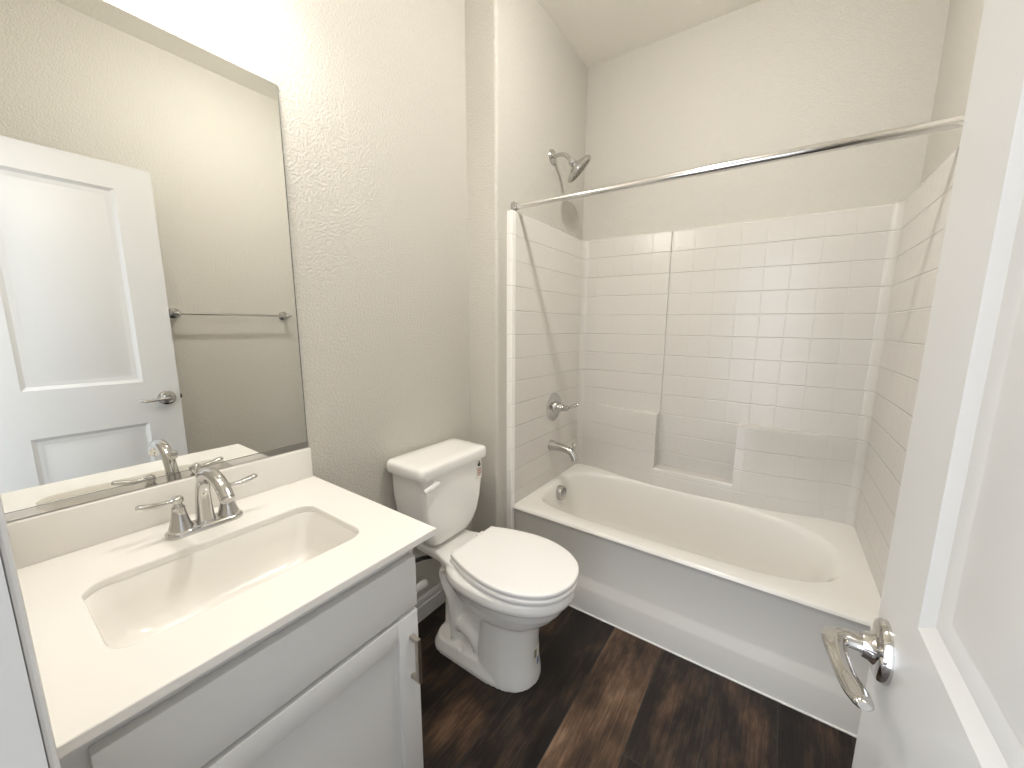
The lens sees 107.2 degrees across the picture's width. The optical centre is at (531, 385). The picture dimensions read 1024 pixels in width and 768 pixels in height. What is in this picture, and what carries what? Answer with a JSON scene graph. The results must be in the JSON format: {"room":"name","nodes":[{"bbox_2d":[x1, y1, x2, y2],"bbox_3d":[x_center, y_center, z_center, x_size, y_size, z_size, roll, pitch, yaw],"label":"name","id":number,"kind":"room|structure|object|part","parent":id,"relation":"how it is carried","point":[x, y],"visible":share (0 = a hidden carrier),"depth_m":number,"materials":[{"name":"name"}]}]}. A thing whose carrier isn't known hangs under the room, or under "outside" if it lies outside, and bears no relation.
{"room":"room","nodes":[
{"label":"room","id":0,"kind":"room"},
{"bbox_2d":[103,0,471,598],"bbox_3d":[-0.731,-0.296,1.308,0.100,2.907,1.437,6,11,33],"label":"wall","id":1,"kind":"structure","parent":0,"point":[372,93],"depth_m":1.39,"materials":[{"name":"grey paint"}]},
{"bbox_2d":[0,0,308,521],"bbox_3d":[-0.910,-0.296,0.928,0.010,1.090,0.611,6,11,33],"label":"mirror","id":2,"kind":"object","parent":1,"relation":"attached to","point":[149,331],"visible":1,"depth_m":0.88,"materials":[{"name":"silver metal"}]},
{"bbox_2d":[7,447,312,568],"bbox_3d":[-0.911,0.294,1.021,0.020,0.100,0.606,6,11,33],"label":"backsplash","id":3,"kind":"structure","parent":1,"relation":"attached to","point":[38,538],"depth_m":0.90,"materials":[{"name":"white stone"}]},
{"bbox_2d":[416,579,427,593],"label":"supply valve","id":4,"kind":"object","parent":1,"relation":"attached to","point":[422,584],"depth_m":1.69,"materials":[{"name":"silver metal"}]},
{"bbox_2d":[415,555,431,562],"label":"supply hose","id":5,"kind":"object","parent":1,"relation":"attached to","point":[425,557],"depth_m":1.60,"materials":[{"name":"black rubber"}]},
{"bbox_2d":[415,582,445,622],"bbox_3d":[-0.548,1.054,1.724,0.013,0.114,0.844,6,11,33],"label":"baseboard","id":6,"kind":"structure","parent":1,"relation":"attached to","point":[432,599],"depth_m":1.81,"materials":[{"name":"white paint"}]},
{"bbox_2d":[465,0,587,532],"bbox_3d":[-0.034,-0.429,2.204,0.276,2.907,0.883,6,11,33],"label":"wall","id":7,"kind":"structure","parent":0,"point":[526,85],"depth_m":1.82,"materials":[{"name":"grey paint"}]},
{"bbox_2d":[549,149,590,182],"bbox_3d":[0.220,-1.172,2.008,0.218,0.184,0.154,6,11,33],"label":"shower","id":8,"kind":"object","parent":7,"relation":"attached to","point":[578,166],"visible":1,"depth_m":1.97,"materials":[{"name":"silver metal"}]},
{"bbox_3d":[0.169,-1.205,2.003,0.121,0.069,0.021,6,11,33],"label":"arm","id":9,"kind":"part","parent":8,"relation":"part of","materials":[{"name":"silver metal"}]},
{"bbox_2d":[511,115,964,210],"bbox_3d":[0.594,-0.797,1.417,1.556,0.079,0.048,6,10,29],"label":"shower curtain rod","id":10,"kind":"object","parent":7,"relation":"attached to","point":[955,122],"visible":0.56,"depth_m":1.28,"materials":[{"name":"silver metal"}]},
{"bbox_2d":[418,601,856,767],"bbox_3d":[-0.299,1.373,0.417,2.100,0.102,4.800,6,11,33],"label":"floor","id":11,"kind":"structure","parent":0,"point":[603,695],"depth_m":1.35,"materials":[{"name":"brown wood"}]},
{"bbox_2d":[59,549,423,767],"bbox_3d":[-0.676,0.809,0.919,0.621,0.846,0.566,6,11,33],"label":"vanity cabinet","id":12,"kind":"object","parent":11,"relation":"on","point":[337,685],"visible":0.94,"depth_m":0.74,"materials":[{"name":"white paint"}]},
{"bbox_2d":[7,447,436,758],"bbox_3d":[-0.663,0.330,0.865,0.610,0.116,0.611,6,11,33],"label":"countertop","id":13,"kind":"structure","parent":12,"relation":"on","point":[63,556],"depth_m":0.77,"materials":[{"name":"white stone"}]},
{"bbox_2d":[135,463,257,540],"bbox_3d":[-0.805,0.278,0.908,0.204,0.170,0.219,-3,10,-24],"label":"sink faucet","id":14,"kind":"object","parent":13,"relation":"on","point":[181,526],"visible":1,"depth_m":0.91,"materials":[{"name":"silver metal"}]},
{"bbox_3d":[-0.864,0.277,0.880,0.025,0.023,0.084,5,10,26],"label":"lever","id":15,"kind":"part","parent":14,"relation":"part of","materials":[{"name":"silver metal"}]},
{"bbox_3d":[-0.852,0.317,0.913,0.049,0.070,0.049,6,11,33],"label":"handle","id":16,"kind":"part","parent":14,"relation":"part of","materials":[{"name":"silver metal"}]},
{"bbox_3d":[-0.847,0.269,0.961,0.021,0.146,0.021,6,11,33],"label":"lift rod","id":17,"kind":"part","parent":14,"relation":"part of","materials":[{"name":"silver metal"}]},
{"bbox_3d":[-0.826,0.348,0.958,0.055,0.016,0.155,6,11,33],"label":"plate","id":18,"kind":"part","parent":14,"relation":"part of","materials":[{"name":"silver metal"}]},
{"bbox_3d":[-0.760,0.273,0.903,0.203,0.158,0.043,6,11,33],"label":"spout","id":19,"kind":"part","parent":14,"relation":"part of","materials":[{"name":"silver metal"}]},
{"bbox_3d":[-0.799,0.305,0.992,0.049,0.070,0.049,6,11,33],"label":"handle","id":20,"kind":"part","parent":14,"relation":"part of","materials":[{"name":"silver metal"}]},
{"bbox_3d":[-0.780,0.258,1.007,0.025,0.023,0.084,8,12,39],"label":"lever","id":21,"kind":"part","parent":14,"relation":"part of","materials":[{"name":"silver metal"}]},
{"bbox_2d":[85,511,356,647],"bbox_3d":[-0.645,0.467,0.848,0.308,0.148,0.465,6,11,33],"label":"sink","id":22,"kind":"object","parent":13,"relation":"in","point":[134,609],"visible":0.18,"depth_m":0.88,"materials":[{"name":"white ceramic"}]},
{"bbox_3d":[-0.447,0.870,0.787,0.021,0.550,0.532,6,11,33],"label":"cabinet door","id":23,"kind":"part","parent":12,"relation":"part of","materials":[{"name":"white paint"}]},
{"bbox_3d":[-0.451,0.869,0.789,0.005,0.442,0.424,6,11,33],"label":"door panel","id":24,"kind":"part","parent":12,"relation":"part of","materials":[{"name":"white paint"}]},
{"bbox_3d":[-0.290,0.688,0.950,0.032,0.122,0.011,6,11,33],"label":"door pull","id":25,"kind":"part","parent":12,"relation":"part of","materials":[{"name":"silver metal"}]},
{"bbox_2d":[387,439,578,692],"bbox_3d":[-0.174,0.722,1.537,0.766,0.838,0.399,6,11,33],"label":"toilet","id":26,"kind":"object","parent":11,"relation":"on","point":[500,585],"visible":1,"depth_m":1.47,"materials":[{"name":"white ceramic"}]},
{"bbox_3d":[-0.382,0.392,1.453,0.030,0.034,0.080,6,11,33],"label":"flush lever","id":27,"kind":"part","parent":26,"relation":"part of","materials":[{"name":"white plastic"}]},
{"bbox_3d":[-0.399,0.491,1.652,0.198,0.337,0.351,6,11,33],"label":"tank","id":28,"kind":"part","parent":26,"relation":"part of","materials":[{"name":"white ceramic"}]},
{"bbox_3d":[-0.393,0.307,1.616,0.227,0.048,0.389,6,11,33],"label":"tank lid","id":29,"kind":"part","parent":26,"relation":"part of","materials":[{"name":"white ceramic"}]},
{"bbox_3d":[-0.156,0.915,1.556,0.704,0.450,0.365,6,11,33],"label":"bowl","id":30,"kind":"part","parent":26,"relation":"part of","materials":[{"name":"white ceramic"}]},
{"bbox_3d":[-0.049,0.700,1.467,0.482,0.020,0.368,6,11,33],"label":"seat","id":31,"kind":"part","parent":26,"relation":"part of","materials":[{"name":"white plastic"}]},
{"bbox_3d":[-0.048,0.676,1.463,0.480,0.022,0.364,6,11,33],"label":"seat lid","id":32,"kind":"part","parent":26,"relation":"part of","materials":[{"name":"white plastic"}]},
{"bbox_2d":[513,464,880,737],"bbox_3d":[0.717,0.869,1.941,1.509,0.441,0.760,6,11,33],"label":"bathtub","id":33,"kind":"object","parent":11,"relation":"on","point":[745,595],"visible":0.88,"depth_m":1.64,"materials":[{"name":"white ceramic"}]},
{"bbox_2d":[537,0,761,67],"bbox_3d":[0.321,-1.733,0.908,2.019,0.080,2.515,6,11,33],"label":"ceiling","id":34,"kind":"structure","parent":0,"point":[598,31],"depth_m":1.91,"materials":[{"name":"white paint"}]},
{"bbox_2d":[506,147,958,596],"bbox_3d":[0.746,0.147,1.820,1.552,1.906,0.808,6,11,33],"label":"tub surround","id":35,"kind":"object","parent":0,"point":[774,364],"visible":0.73,"depth_m":1.95,"materials":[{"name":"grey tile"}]},
{"bbox_3d":[0.132,0.005,2.222,0.063,1.765,0.780,6,11,33],"label":"panel","id":36,"kind":"part","parent":35,"relation":"part of","materials":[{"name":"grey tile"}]},
{"bbox_2d":[546,393,577,419],"bbox_3d":[0.199,0.133,2.211,0.156,0.166,0.166,6,11,33],"label":"shower valve","id":37,"kind":"object","parent":35,"relation":"attached to","point":[554,405],"visible":1,"depth_m":2.21,"materials":[{"name":"silver metal"}]},
{"bbox_3d":[0.180,0.130,2.223,0.090,0.072,0.072,6,11,33],"label":"valve handle","id":38,"kind":"part","parent":37,"relation":"part of","materials":[{"name":"silver metal"}]},
{"bbox_3d":[0.235,0.123,2.192,0.080,0.040,0.031,3,9,14],"label":"lever","id":39,"kind":"part","parent":37,"relation":"part of","materials":[{"name":"silver metal"}]},
{"bbox_2d":[548,440,578,461],"bbox_3d":[0.195,0.383,2.222,0.186,0.108,0.066,6,11,33],"label":"tub spout","id":40,"kind":"object","parent":35,"relation":"attached to","point":[553,445],"visible":1,"depth_m":2.20,"materials":[{"name":"silver metal"}]},
{"bbox_3d":[0.952,0.028,2.136,1.406,1.765,0.030,6,11,33],"label":"panel","id":41,"kind":"part","parent":35,"relation":"part of","materials":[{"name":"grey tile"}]},
{"bbox_3d":[1.367,0.146,1.420,0.083,1.765,0.790,6,11,33],"label":"panel","id":42,"kind":"part","parent":35,"relation":"part of","materials":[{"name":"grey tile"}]},
{"bbox_2d":[582,0,949,240],"bbox_3d":[0.999,-0.404,2.119,2.100,2.907,0.100,6,11,33],"label":"wall","id":43,"kind":"structure","parent":0,"point":[764,76],"depth_m":1.83,"materials":[{"name":"grey paint"}]},
{"bbox_2d":[921,0,984,184],"bbox_3d":[1.436,-0.269,1.294,0.091,2.907,0.820,6,11,33],"label":"wall","id":44,"kind":"structure","parent":0,"point":[964,19],"depth_m":1.35,"materials":[{"name":"grey paint"}]},
{"bbox_3d":[-0.833,-0.163,0.457,0.872,2.907,0.115,6,11,33],"label":"wall","id":45,"kind":"structure","parent":0,"visible":0},
{"bbox_2d":[0,557,47,767],"bbox_3d":[-0.464,0.254,0.276,0.020,2.150,0.115,6,11,33],"label":"door frame","id":46,"kind":"structure","parent":45,"relation":"attached to","point":[21,744],"depth_m":0.31,"materials":[{"name":"white paint"}]},
{"bbox_2d":[0,495,60,767],"bbox_3d":[-0.457,0.213,0.338,0.071,2.210,0.006,6,11,33],"label":"trim","id":47,"kind":"structure","parent":45,"relation":"attached to","point":[6,551],"depth_m":0.32,"materials":[{"name":"white paint"}]},
{"bbox_3d":[0.132,0.321,-0.108,0.018,2.150,0.115,6,11,33],"label":"trim","id":48,"kind":"structure","parent":0,"visible":0},
{"bbox_2d":[821,0,1023,767],"bbox_3d":[0.319,0.281,0.232,0.170,2.103,0.666,6,11,33],"label":"door","id":49,"kind":"structure","parent":48,"relation":"attached to","point":[944,647],"depth_m":0.35,"materials":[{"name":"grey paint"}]},
{"bbox_3d":[0.390,0.340,0.457,0.058,0.021,0.126,6,11,33],"label":"lever","id":50,"kind":"part","parent":49,"relation":"part of","materials":[{"name":"silver metal"}]},
{"bbox_3d":[0.439,0.336,0.483,0.024,0.075,0.075,6,11,33],"label":"handle","id":51,"kind":"part","parent":49,"relation":"part of","materials":[{"name":"silver metal"}]}
]}

